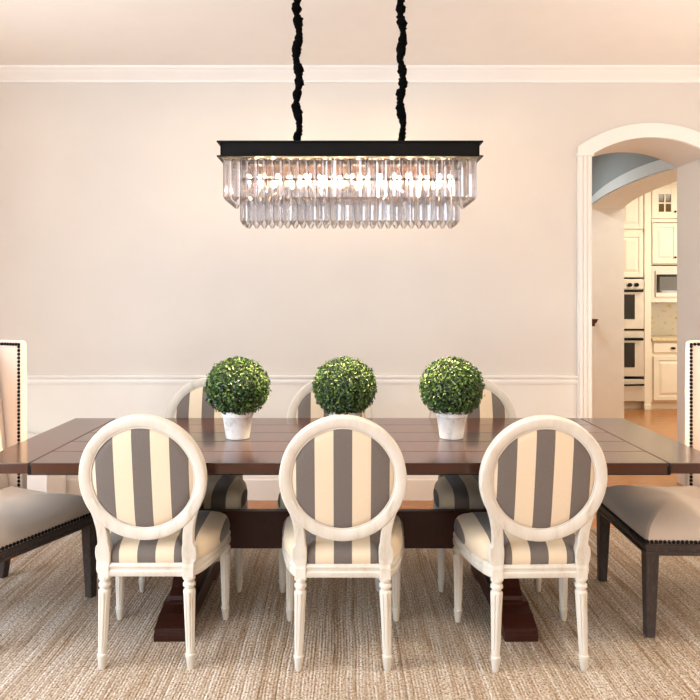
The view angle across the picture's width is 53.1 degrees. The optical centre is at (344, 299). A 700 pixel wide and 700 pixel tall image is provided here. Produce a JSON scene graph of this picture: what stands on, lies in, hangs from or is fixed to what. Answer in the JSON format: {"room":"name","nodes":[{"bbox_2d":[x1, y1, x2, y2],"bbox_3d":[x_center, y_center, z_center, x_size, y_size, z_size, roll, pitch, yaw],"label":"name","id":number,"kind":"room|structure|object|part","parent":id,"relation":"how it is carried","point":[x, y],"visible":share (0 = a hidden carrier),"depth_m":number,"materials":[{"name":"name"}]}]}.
{"room":"dining room","nodes":[
{"label":"dining room","id":0,"kind":"room"},
{"bbox_2d":[11,409,682,561],"bbox_3d":[1.450,1.472,3.900,9.300,0.100,12.600,0,0,0],"label":"floor","id":1,"kind":"structure","parent":0,"point":[663,422],"depth_m":5.61,"materials":[{"name":"brown wood"}]},
{"bbox_2d":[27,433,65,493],"bbox_3d":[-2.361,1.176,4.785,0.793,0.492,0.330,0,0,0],"label":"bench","id":2,"kind":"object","parent":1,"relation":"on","point":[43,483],"visible":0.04,"depth_m":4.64,"materials":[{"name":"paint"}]},
{"bbox_2d":[0,528,699,699],"bbox_3d":[0.090,1.416,2.765,3.780,0.012,3.130,0,0,0],"label":"area rug","id":3,"kind":"object","parent":1,"relation":"on","point":[49,626],"visible":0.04,"depth_m":2.92,"materials":[{"name":"carpet"}]},
{"bbox_2d":[0,340,96,597],"bbox_3d":[-1.606,0.806,3.179,0.687,1.207,0.652,0,0,23],"label":"chair","id":4,"kind":"object","parent":3,"relation":"on","point":[30,520],"visible":0.91,"depth_m":3.30,"materials":[{"name":"brown wood"}]},
{"bbox_3d":[-1.838,0.613,3.275,0.180,0.795,0.524,0,0,23],"label":"backrest","id":5,"kind":"part","parent":4,"relation":"part of","materials":[{"name":"fabric"}]},
{"bbox_3d":[-1.707,1.234,3.534,0.123,0.352,0.066,0,0,23],"label":"leg","id":6,"kind":"part","parent":4,"relation":"part of","materials":[{"name":"brown wood"}]},
{"bbox_3d":[-1.709,0.605,3.506,0.220,0.787,0.017,0,0,22],"label":"nailhead trim","id":7,"kind":"part","parent":4,"relation":"part of","materials":[{"name":"metal"}]},
{"bbox_2d":[0,486,90,549],"bbox_3d":[-1.548,0.956,3.155,0.544,0.121,0.635,0,0,23],"label":"seat cushion","id":8,"kind":"object","parent":4,"relation":"on","point":[27,517],"depth_m":3.10,"materials":[{"name":"beige fabric"}]},
{"bbox_3d":[-1.533,1.006,3.149,0.530,0.017,0.652,0,0,23],"label":"nailhead trim","id":9,"kind":"part","parent":4,"relation":"part of","materials":[{"name":"metal"}]},
{"bbox_3d":[-1.559,1.038,3.159,0.572,0.053,0.644,0,0,23],"label":"seat frame","id":10,"kind":"part","parent":4,"relation":"part of","materials":[{"name":"brown wood"}]},
{"bbox_3d":[-1.216,1.234,3.329,0.056,0.352,0.056,0,0,22],"label":"leg","id":11,"kind":"part","parent":4,"relation":"part of","materials":[{"name":"brown wood"}]},
{"bbox_2d":[79,414,230,669],"bbox_3d":[-0.762,0.918,2.862,0.530,0.984,0.560,0,0,0],"label":"dining chair","id":12,"kind":"object","parent":3,"relation":"on","point":[143,477],"visible":1,"depth_m":2.65,"materials":[{"name":"beige paint"}]},
{"bbox_3d":[-0.937,0.907,2.676,0.078,0.315,0.077,0,0,0],"label":"post","id":13,"kind":"part","parent":12,"relation":"part of","materials":[{"name":"beige paint"}]},
{"bbox_3d":[-0.924,1.234,2.689,0.050,0.352,0.054,0,0,0],"label":"leg","id":14,"kind":"part","parent":12,"relation":"part of","materials":[{"name":"beige paint"}]},
{"bbox_3d":[-0.993,1.234,3.091,0.047,0.352,0.047,0,0,0],"label":"leg","id":15,"kind":"part","parent":12,"relation":"part of","materials":[{"name":"beige paint"}]},
{"bbox_3d":[-0.761,0.669,2.646,0.390,0.394,0.089,0,0,0],"label":"panel","id":16,"kind":"part","parent":12,"relation":"part of","materials":[{"name":"fabric"}]},
{"bbox_3d":[-0.761,0.670,2.642,0.478,0.489,0.116,0,0,0],"label":"frame","id":17,"kind":"part","parent":12,"relation":"part of","materials":[{"name":"beige paint"}]},
{"bbox_3d":[-0.761,1.034,2.907,0.526,0.052,0.466,0,0,0],"label":"seat frame","id":18,"kind":"part","parent":12,"relation":"part of","materials":[{"name":"beige paint"}]},
{"bbox_2d":[110,511,229,562],"bbox_3d":[-0.761,0.963,2.909,0.520,0.102,0.457,0,0,0],"label":"seat cushion","id":19,"kind":"object","parent":12,"relation":"on","point":[212,528],"depth_m":2.71,"materials":[{"name":"fabric"}]},
{"bbox_3d":[-0.598,1.234,2.689,0.050,0.352,0.054,0,0,0],"label":"leg","id":20,"kind":"part","parent":12,"relation":"part of","materials":[{"name":"beige paint"}]},
{"bbox_3d":[-0.585,0.907,2.676,0.078,0.315,0.077,0,0,0],"label":"post","id":21,"kind":"part","parent":12,"relation":"part of","materials":[{"name":"beige paint"}]},
{"bbox_3d":[-0.529,1.234,3.091,0.047,0.352,0.047,0,0,0],"label":"leg","id":22,"kind":"part","parent":12,"relation":"part of","materials":[{"name":"beige paint"}]},
{"bbox_2d":[138,377,252,591],"bbox_3d":[-0.746,0.918,3.618,0.530,0.984,0.560,0,0,0],"label":"dining chair","id":23,"kind":"object","parent":3,"relation":"on","point":[222,491],"visible":0.37,"depth_m":3.58,"materials":[{"name":"beige paint"}]},
{"bbox_3d":[-0.979,1.234,3.389,0.047,0.352,0.047,0,0,0],"label":"leg","id":24,"kind":"part","parent":23,"relation":"part of","materials":[{"name":"beige paint"}]},
{"bbox_3d":[-0.747,0.669,3.834,0.390,0.394,0.089,0,0,0],"label":"panel","id":25,"kind":"part","parent":23,"relation":"part of","materials":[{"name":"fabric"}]},
{"bbox_3d":[-0.747,0.670,3.838,0.478,0.489,0.116,0,0,0],"label":"frame","id":26,"kind":"part","parent":23,"relation":"part of","materials":[{"name":"beige paint"}]},
{"bbox_2d":[204,475,247,508],"bbox_3d":[-0.747,0.963,3.572,0.520,0.102,0.457,0,0,0],"label":"seat cushion","id":27,"kind":"object","parent":23,"relation":"on","point":[222,491],"depth_m":3.40,"materials":[{"name":"fabric"}]},
{"bbox_3d":[-0.515,1.234,3.389,0.047,0.352,0.047,0,0,0],"label":"leg","id":28,"kind":"part","parent":23,"relation":"part of","materials":[{"name":"beige paint"}]},
{"bbox_3d":[-0.747,1.034,3.573,0.526,0.052,0.466,0,0,0],"label":"seat frame","id":29,"kind":"part","parent":23,"relation":"part of","materials":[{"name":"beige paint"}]},
{"bbox_2d":[277,381,380,592],"bbox_3d":[-0.074,0.918,3.618,0.530,0.984,0.560,0,0,-2],"label":"dining chair","id":30,"kind":"object","parent":3,"relation":"on","point":[303,404],"visible":0.15,"depth_m":3.82,"materials":[{"name":"beige paint"}]},
{"bbox_2d":[278,493,285,508],"bbox_3d":[-0.074,0.963,3.572,0.520,0.102,0.457,0,0,-2],"label":"seat cushion","id":31,"kind":"object","parent":30,"relation":"on","point":[281,505],"depth_m":3.37,"materials":[{"name":"fabric"}]},
{"bbox_3d":[-0.300,1.234,3.382,0.047,0.352,0.047,0,0,-2],"label":"leg","id":32,"kind":"part","parent":30,"relation":"part of","materials":[{"name":"beige paint"}]},
{"bbox_3d":[-0.082,0.670,3.838,0.478,0.489,0.116,0,0,-2],"label":"frame","id":33,"kind":"part","parent":30,"relation":"part of","materials":[{"name":"beige paint"}]},
{"bbox_3d":[-0.082,0.669,3.834,0.390,0.394,0.089,0,0,-2],"label":"panel","id":34,"kind":"part","parent":30,"relation":"part of","materials":[{"name":"fabric"}]},
{"bbox_3d":[0.163,1.234,3.396,0.047,0.352,0.047,0,0,-2],"label":"leg","id":35,"kind":"part","parent":30,"relation":"part of","materials":[{"name":"beige paint"}]},
{"bbox_2d":[279,415,406,670],"bbox_3d":[-0.009,0.918,2.850,0.530,0.984,0.560,0,0,0],"label":"dining chair","id":36,"kind":"object","parent":3,"relation":"on","point":[343,478],"visible":1,"depth_m":2.63,"materials":[{"name":"beige paint"}]},
{"bbox_3d":[-0.240,1.234,3.079,0.047,0.352,0.047,0,0,0],"label":"leg","id":37,"kind":"part","parent":36,"relation":"part of","materials":[{"name":"beige paint"}]},
{"bbox_3d":[-0.184,0.907,2.664,0.078,0.315,0.077,0,0,0],"label":"post","id":38,"kind":"part","parent":36,"relation":"part of","materials":[{"name":"beige paint"}]},
{"bbox_3d":[-0.171,1.234,2.677,0.050,0.352,0.054,0,0,0],"label":"leg","id":39,"kind":"part","parent":36,"relation":"part of","materials":[{"name":"beige paint"}]},
{"bbox_3d":[-0.008,1.034,2.895,0.526,0.052,0.466,0,0,0],"label":"seat frame","id":40,"kind":"part","parent":36,"relation":"part of","materials":[{"name":"beige paint"}]},
{"bbox_2d":[282,515,403,563],"bbox_3d":[-0.008,0.963,2.896,0.520,0.102,0.457,0,0,0],"label":"seat cushion","id":41,"kind":"object","parent":36,"relation":"on","point":[313,549],"depth_m":2.68,"materials":[{"name":"fabric"}]},
{"bbox_3d":[-0.008,0.669,2.634,0.390,0.394,0.089,0,0,0],"label":"panel","id":42,"kind":"part","parent":36,"relation":"part of","materials":[{"name":"fabric"}]},
{"bbox_3d":[-0.008,0.670,2.630,0.478,0.489,0.116,0,0,0],"label":"frame","id":43,"kind":"part","parent":36,"relation":"part of","materials":[{"name":"beige paint"}]},
{"bbox_3d":[0.155,1.234,2.677,0.050,0.352,0.054,0,0,0],"label":"leg","id":44,"kind":"part","parent":36,"relation":"part of","materials":[{"name":"beige paint"}]},
{"bbox_3d":[0.168,0.907,2.664,0.078,0.315,0.077,0,0,0],"label":"post","id":45,"kind":"part","parent":36,"relation":"part of","materials":[{"name":"beige paint"}]},
{"bbox_3d":[0.224,1.234,3.079,0.047,0.352,0.047,0,0,0],"label":"leg","id":46,"kind":"part","parent":36,"relation":"part of","materials":[{"name":"beige paint"}]},
{"bbox_2d":[0,418,699,641],"bbox_3d":[0.022,1.025,3.272,2.970,0.770,1.050,0,0,0],"label":"dining table","id":47,"kind":"object","parent":3,"relation":"on","point":[627,447],"visible":0.48,"depth_m":3.14,"materials":[{"name":"brown wood"}]},
{"bbox_3d":[-0.720,1.008,3.272,0.100,0.625,0.796,0,0,0],"label":"trestle post","id":48,"kind":"part","parent":47,"relation":"part of","materials":[{"name":"brown wood"}]},
{"bbox_2d":[203,356,271,439],"bbox_3d":[-0.498,0.450,3.249,0.310,0.380,0.307,0,0,0],"label":"boxwood","id":49,"kind":"object","parent":47,"relation":"on","point":[238,387],"visible":1,"depth_m":3.17,"materials":[{"name":"plant"}]},
{"bbox_2d":[221,410,253,439],"bbox_3d":[-0.498,0.576,3.250,0.153,0.129,0.153,0,0,0],"label":"pot","id":50,"kind":"object","parent":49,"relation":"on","point":[237,425],"depth_m":3.19,"materials":[{"name":"ceramic"}]},
{"bbox_2d":[312,356,376,415],"bbox_3d":[-0.002,0.450,3.251,0.307,0.380,0.310,0,0,-19],"label":"boxwood","id":51,"kind":"object","parent":47,"relation":"on","point":[344,387],"visible":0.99,"depth_m":3.16,"materials":[{"name":"green plant"}]},
{"bbox_2d":[328,410,360,415],"bbox_3d":[-0.002,0.576,3.250,0.153,0.129,0.153,0,0,-19],"label":"pot","id":52,"kind":"object","parent":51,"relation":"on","point":[331,412],"depth_m":3.18,"materials":[{"name":"ceramic"}]},
{"bbox_2d":[418,356,484,439],"bbox_3d":[0.493,0.450,3.250,0.307,0.380,0.310,0,0,41],"label":"boxwood","id":53,"kind":"object","parent":47,"relation":"on","point":[452,388],"visible":1,"depth_m":3.17,"materials":[{"name":"green plant"}]},
{"bbox_2d":[435,409,467,439],"bbox_3d":[0.494,0.576,3.250,0.153,0.129,0.153,0,0,41],"label":"pot","id":54,"kind":"object","parent":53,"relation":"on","point":[451,423],"depth_m":3.19,"materials":[{"name":"ceramic"}]},
{"bbox_3d":[0.728,1.008,3.272,0.100,0.625,0.796,0,0,0],"label":"trestle post","id":55,"kind":"part","parent":47,"relation":"part of","materials":[{"name":"brown wood"}]},
{"bbox_2d":[429,378,541,591],"bbox_3d":[0.701,0.918,3.618,0.530,0.984,0.560,0,0,0],"label":"dining chair","id":56,"kind":"object","parent":3,"relation":"on","point":[450,491],"visible":0.26,"depth_m":3.49,"materials":[{"name":"beige paint"}]},
{"bbox_3d":[0.468,1.234,3.389,0.047,0.352,0.047,0,0,0],"label":"leg","id":57,"kind":"part","parent":56,"relation":"part of","materials":[{"name":"beige paint"}]},
{"bbox_2d":[433,475,485,508],"bbox_3d":[0.700,0.963,3.572,0.520,0.102,0.457,0,0,0],"label":"seat cushion","id":58,"kind":"object","parent":56,"relation":"on","point":[450,491],"depth_m":3.40,"materials":[{"name":"fabric"}]},
{"bbox_3d":[0.700,0.670,3.838,0.478,0.489,0.116,0,0,0],"label":"frame","id":59,"kind":"part","parent":56,"relation":"part of","materials":[{"name":"beige paint"}]},
{"bbox_3d":[0.700,0.669,3.834,0.390,0.394,0.089,0,0,0],"label":"panel","id":60,"kind":"part","parent":56,"relation":"part of","materials":[{"name":"fabric"}]},
{"bbox_3d":[0.932,1.234,3.389,0.047,0.352,0.047,0,0,0],"label":"leg","id":61,"kind":"part","parent":56,"relation":"part of","materials":[{"name":"beige paint"}]},
{"bbox_2d":[453,415,606,672],"bbox_3d":[0.735,0.918,2.846,0.530,0.984,0.560,0,0,-2],"label":"dining chair","id":62,"kind":"object","parent":3,"relation":"on","point":[543,478],"visible":1,"depth_m":2.63,"materials":[{"name":"beige paint"}]},
{"bbox_3d":[0.497,1.234,3.068,0.047,0.352,0.047,0,0,-2],"label":"leg","id":63,"kind":"part","parent":62,"relation":"part of","materials":[{"name":"beige paint"}]},
{"bbox_3d":[0.566,0.907,2.654,0.078,0.315,0.077,0,0,-2],"label":"post","id":64,"kind":"part","parent":62,"relation":"part of","materials":[{"name":"beige paint"}]},
{"bbox_3d":[0.578,1.234,2.669,0.050,0.352,0.054,0,0,-2],"label":"leg","id":65,"kind":"part","parent":62,"relation":"part of","materials":[{"name":"beige paint"}]},
{"bbox_2d":[454,512,575,564],"bbox_3d":[0.734,0.963,2.892,0.520,0.102,0.457,0,0,-2],"label":"seat cushion","id":66,"kind":"object","parent":62,"relation":"on","point":[472,531],"depth_m":2.69,"materials":[{"name":"fabric"}]},
{"bbox_3d":[0.734,1.034,2.891,0.526,0.052,0.466,0,0,-2],"label":"seat frame","id":67,"kind":"part","parent":62,"relation":"part of","materials":[{"name":"beige paint"}]},
{"bbox_3d":[0.742,0.670,2.626,0.478,0.489,0.116,0,0,-2],"label":"frame","id":68,"kind":"part","parent":62,"relation":"part of","materials":[{"name":"beige paint"}]},
{"bbox_3d":[0.742,0.669,2.630,0.390,0.394,0.089,0,0,-2],"label":"panel","id":69,"kind":"part","parent":62,"relation":"part of","materials":[{"name":"fabric"}]},
{"bbox_3d":[0.961,1.234,3.082,0.047,0.352,0.047,0,0,-2],"label":"leg","id":70,"kind":"part","parent":62,"relation":"part of","materials":[{"name":"beige paint"}]},
{"bbox_3d":[0.904,1.234,2.678,0.050,0.352,0.054,0,0,-2],"label":"leg","id":71,"kind":"part","parent":62,"relation":"part of","materials":[{"name":"beige paint"}]},
{"bbox_3d":[0.917,0.907,2.665,0.078,0.315,0.077,0,0,-2],"label":"post","id":72,"kind":"part","parent":62,"relation":"part of","materials":[{"name":"beige paint"}]},
{"bbox_2d":[596,340,699,637],"bbox_3d":[1.594,0.806,3.221,0.687,1.207,0.652,0,0,2],"label":"chair","id":73,"kind":"object","parent":3,"relation":"on","point":[659,521],"visible":0.87,"depth_m":3.12,"materials":[{"name":"fabric"}]},
{"bbox_3d":[1.300,1.234,3.518,0.056,0.352,0.056,0,0,2],"label":"leg","id":74,"kind":"part","parent":73,"relation":"part of","materials":[{"name":"brown wood"}]},
{"bbox_3d":[1.543,1.038,3.222,0.572,0.053,0.644,0,0,2],"label":"seat frame","id":75,"kind":"part","parent":73,"relation":"part of","materials":[{"name":"brown wood"}]},
{"bbox_3d":[1.282,1.234,2.942,0.056,0.352,0.056,0,0,2],"label":"leg","id":76,"kind":"part","parent":73,"relation":"part of","materials":[{"name":"brown wood"}]},
{"bbox_3d":[1.515,1.006,3.223,0.530,0.017,0.652,0,0,2],"label":"nailhead trim","id":77,"kind":"part","parent":73,"relation":"part of","materials":[{"name":"metal"}]},
{"bbox_2d":[602,485,699,543],"bbox_3d":[1.531,0.956,3.223,0.544,0.121,0.635,0,0,2],"label":"seat cushion","id":78,"kind":"object","parent":73,"relation":"on","point":[651,515],"depth_m":3.08,"materials":[{"name":"beige fabric"}]},
{"bbox_3d":[1.822,0.605,3.477,0.220,0.787,0.017,0,0,2],"label":"nailhead trim","id":79,"kind":"part","parent":73,"relation":"part of","materials":[{"name":"metal"}]},
{"bbox_2d":[624,192,650,409],"bbox_3d":[3.536,-0.089,9.369,0.852,3.022,0.752,0,0,0],"label":"tall cabinet","id":80,"kind":"object","parent":1,"relation":"on","point":[637,214],"depth_m":9.06,"materials":[{"name":"paint"}]},
{"bbox_3d":[3.701,-1.201,9.074,0.322,0.558,0.030,0,0,0],"label":"door","id":81,"kind":"part","parent":80,"relation":"part of","materials":[{"name":"paint"}]},
{"bbox_3d":[3.701,-0.584,9.074,0.322,0.571,0.030,0,0,0],"label":"door","id":82,"kind":"part","parent":80,"relation":"part of","materials":[{"name":"paint"}]},
{"bbox_2d":[624,279,643,375],"bbox_3d":[3.537,0.360,9.319,0.662,1.266,0.641,0,0,0],"label":"double oven","id":83,"kind":"object","parent":80,"relation":"in","point":[633,288],"visible":0.38,"depth_m":9.05,"materials":[{"name":"silver metal"}]},
{"bbox_3d":[3.547,-0.117,9.030,0.582,0.030,0.061,0,0,0],"label":"handle","id":84,"kind":"part","parent":83,"relation":"part of","materials":[{"name":"black metal"}]},
{"bbox_3d":[3.537,0.740,9.072,0.662,0.494,0.035,0,0,0],"label":"oven door","id":85,"kind":"part","parent":83,"relation":"part of","materials":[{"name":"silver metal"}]},
{"bbox_3d":[3.547,0.506,9.030,0.582,0.030,0.061,0,0,0],"label":"handle","id":86,"kind":"part","parent":83,"relation":"part of","materials":[{"name":"black metal"}]},
{"bbox_3d":[3.537,0.133,9.072,0.662,0.526,0.035,0,0,0],"label":"oven door","id":87,"kind":"part","parent":83,"relation":"part of","materials":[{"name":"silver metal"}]},
{"bbox_3d":[3.537,-0.204,9.075,0.662,0.123,0.030,0,0,0],"label":"control panel","id":88,"kind":"part","parent":83,"relation":"part of","materials":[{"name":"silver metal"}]},
{"bbox_3d":[3.537,1.169,9.267,0.662,0.286,0.547,0,0,0],"label":"warming drawer","id":89,"kind":"part","parent":80,"relation":"part of","materials":[{"name":"beige wood"}]},
{"bbox_3d":[3.566,1.097,9.017,0.561,0.036,0.047,0,0,0],"label":"handle","id":90,"kind":"part","parent":80,"relation":"part of","materials":[{"name":"black metal"}]},
{"bbox_2d":[651,341,676,408],"bbox_3d":[4.319,0.978,9.391,0.698,0.888,0.709,0,0,0],"label":"base cabinet","id":91,"kind":"object","parent":1,"relation":"on","point":[663,353],"visible":0.37,"depth_m":9.06,"materials":[{"name":"paint"}]},
{"bbox_2d":[651,336,676,340],"bbox_3d":[4.319,0.513,9.376,0.698,0.039,0.672,0,0,0],"label":"countertop","id":92,"kind":"structure","parent":91,"relation":"on","point":[653,338],"depth_m":9.04,"materials":[{"name":"stone"}]},
{"bbox_3d":[4.317,0.620,9.078,0.640,0.123,0.025,0,0,0],"label":"drawer","id":93,"kind":"part","parent":91,"relation":"part of","materials":[{"name":"paint"}]},
{"bbox_3d":[4.207,1.013,9.074,0.420,0.571,0.030,0,0,0],"label":"door","id":94,"kind":"part","parent":91,"relation":"part of","materials":[{"name":"paint"}]},
{"bbox_2d":[0,83,699,485],"bbox_3d":[0.150,-0.109,5.227,6.500,3.062,0.484,0,0,0],"label":"wall","id":95,"kind":"structure","parent":0,"point":[123,251],"depth_m":4.99,"materials":[{"name":"paint"}]},
{"bbox_2d":[65,475,437,499],"bbox_3d":[-0.724,1.333,4.976,4.752,0.179,0.018,0,0,0],"label":"baseboard","id":96,"kind":"structure","parent":95,"relation":"attached to","point":[259,487],"depth_m":4.97,"materials":[{"name":"paint"}]},
{"bbox_2d":[27,384,576,433],"bbox_3d":[-0.724,0.922,4.983,4.752,0.655,0.004,0,0,0],"label":"wainscoting","id":97,"kind":"structure","parent":95,"relation":"attached to","point":[49,406],"depth_m":4.98,"materials":[{"name":"paint"}]},
{"bbox_2d":[27,375,577,383],"bbox_3d":[-0.724,0.567,4.972,4.752,0.062,0.026,0,0,0],"label":"trim","id":98,"kind":"structure","parent":95,"relation":"attached to","point":[31,379],"depth_m":4.97,"materials":[{"name":"paint"}]},
{"bbox_2d":[0,65,699,82],"bbox_3d":[0.100,-1.593,4.935,6.400,0.095,0.100,0,0,0],"label":"trim","id":99,"kind":"structure","parent":95,"relation":"attached to","point":[8,73],"depth_m":4.93,"materials":[{"name":"paint"}]},
{"bbox_2d":[576,123,699,417],"bbox_3d":[2.173,0.084,4.968,1.054,2.676,0.034,0,0,0],"label":"trim","id":100,"kind":"structure","parent":95,"relation":"attached to","point":[585,151],"depth_m":4.96,"materials":[{"name":"paint"}]},
{"bbox_2d":[0,0,699,64],"bbox_3d":[1.450,-1.690,3.900,9.300,0.100,12.600,0,0,0],"label":"ceiling","id":101,"kind":"structure","parent":0,"point":[32,32],"depth_m":4.29,"materials":[{"name":"paint"}]},
{"bbox_2d":[217,0,482,228],"bbox_3d":[0.022,-0.991,3.270,1.184,1.298,0.326,0,0,0],"label":"chandelier","id":102,"kind":"object","parent":101,"relation":"hanging from","point":[294,182],"visible":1,"depth_m":3.13,"materials":[{"name":"clear glass"}]},
{"bbox_3d":[0.022,-0.648,3.270,1.148,0.008,0.292,0,0,0],"label":"ceiling plate","id":103,"kind":"part","parent":102,"relation":"part of","materials":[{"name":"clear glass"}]},
{"bbox_3d":[0.022,-0.594,3.270,0.988,0.104,0.182,0,0,0],"label":"rail","id":104,"kind":"part","parent":102,"relation":"part of","materials":[{"name":"brown metal"}]},
{"bbox_3d":[0.022,-0.672,3.270,1.184,0.071,0.326,0,0,0],"label":"frame","id":105,"kind":"part","parent":102,"relation":"part of","materials":[{"name":"black metal"}]},
{"bbox_2d":[592,152,660,195],"bbox_3d":[2.917,-0.109,7.725,0.367,3.062,4.550,0,0,0],"label":"wall","id":106,"kind":"structure","parent":0,"point":[605,167],"depth_m":7.15,"materials":[{"name":"paint"}]},
{"bbox_2d":[592,319,597,325],"bbox_3d":[2.737,0.250,7.734,0.093,0.080,0.087,0,0,0],"label":"peg","id":107,"kind":"object","parent":106,"relation":"attached to","point":[594,321],"visible":0.52,"depth_m":7.70,"materials":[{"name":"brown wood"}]},
{"bbox_2d":[592,168,676,418],"bbox_3d":[2.917,0.151,6.620,0.369,2.542,2.340,0,0,0],"label":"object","id":108,"kind":"structure","parent":106,"relation":"attached to","point":[608,211],"depth_m":7.78,"materials":[{"name":"paint"}]},
{"bbox_2d":[592,160,676,204],"bbox_3d":[2.725,0.095,6.620,0.015,2.654,2.539,0,0,0],"label":"trim","id":109,"kind":"structure","parent":106,"relation":"attached to","point":[657,166],"depth_m":6.59,"materials":[{"name":"paint"}]},
{"bbox_3d":[3.300,-0.109,9.800,5.600,3.062,0.100,0,0,0],"label":"wall","id":110,"kind":"structure","parent":0,"visible":0},
{"bbox_2d":[651,181,676,265],"bbox_3d":[4.317,-1.022,9.389,0.700,1.136,0.711,0,0,0],"label":"upper cabinet","id":111,"kind":"object","parent":110,"relation":"attached to","point":[663,199],"visible":0.48,"depth_m":9.07,"materials":[{"name":"paint"}]},
{"bbox_2d":[651,266,676,302],"bbox_3d":[4.319,-0.204,9.295,0.698,0.474,0.490,0,0,0],"label":"microwave","id":112,"kind":"object","parent":111,"relation":"attached to","point":[663,278],"visible":0.52,"depth_m":9.06,"materials":[{"name":"silver metal"}]},
{"bbox_3d":[4.315,-0.208,9.070,0.585,0.338,0.021,0,0,0],"label":"door","id":113,"kind":"part","parent":112,"relation":"part of","materials":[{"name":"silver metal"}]},
{"bbox_3d":[4.146,-1.256,9.079,0.332,0.396,0.021,0,0,0],"label":"glazed door","id":114,"kind":"part","parent":111,"relation":"part of","materials":[{"name":"paint"}]},
{"bbox_3d":[4.146,-0.734,9.074,0.332,0.520,0.030,0,0,0],"label":"door","id":115,"kind":"part","parent":111,"relation":"part of","materials":[{"name":"paint"}]},
{"bbox_3d":[4.146,-1.256,9.085,0.162,0.226,0.005,0,0,0],"label":"pane","id":116,"kind":"part","parent":111,"relation":"part of","materials":[{"name":"clear glass"}]},
{"bbox_2d":[651,303,676,335],"bbox_3d":[4.319,0.266,9.729,0.698,0.455,0.032,0,0,0],"label":"backsplash","id":117,"kind":"structure","parent":110,"relation":"attached to","point":[663,315],"depth_m":9.71,"materials":[{"name":"stone"}]}
]}

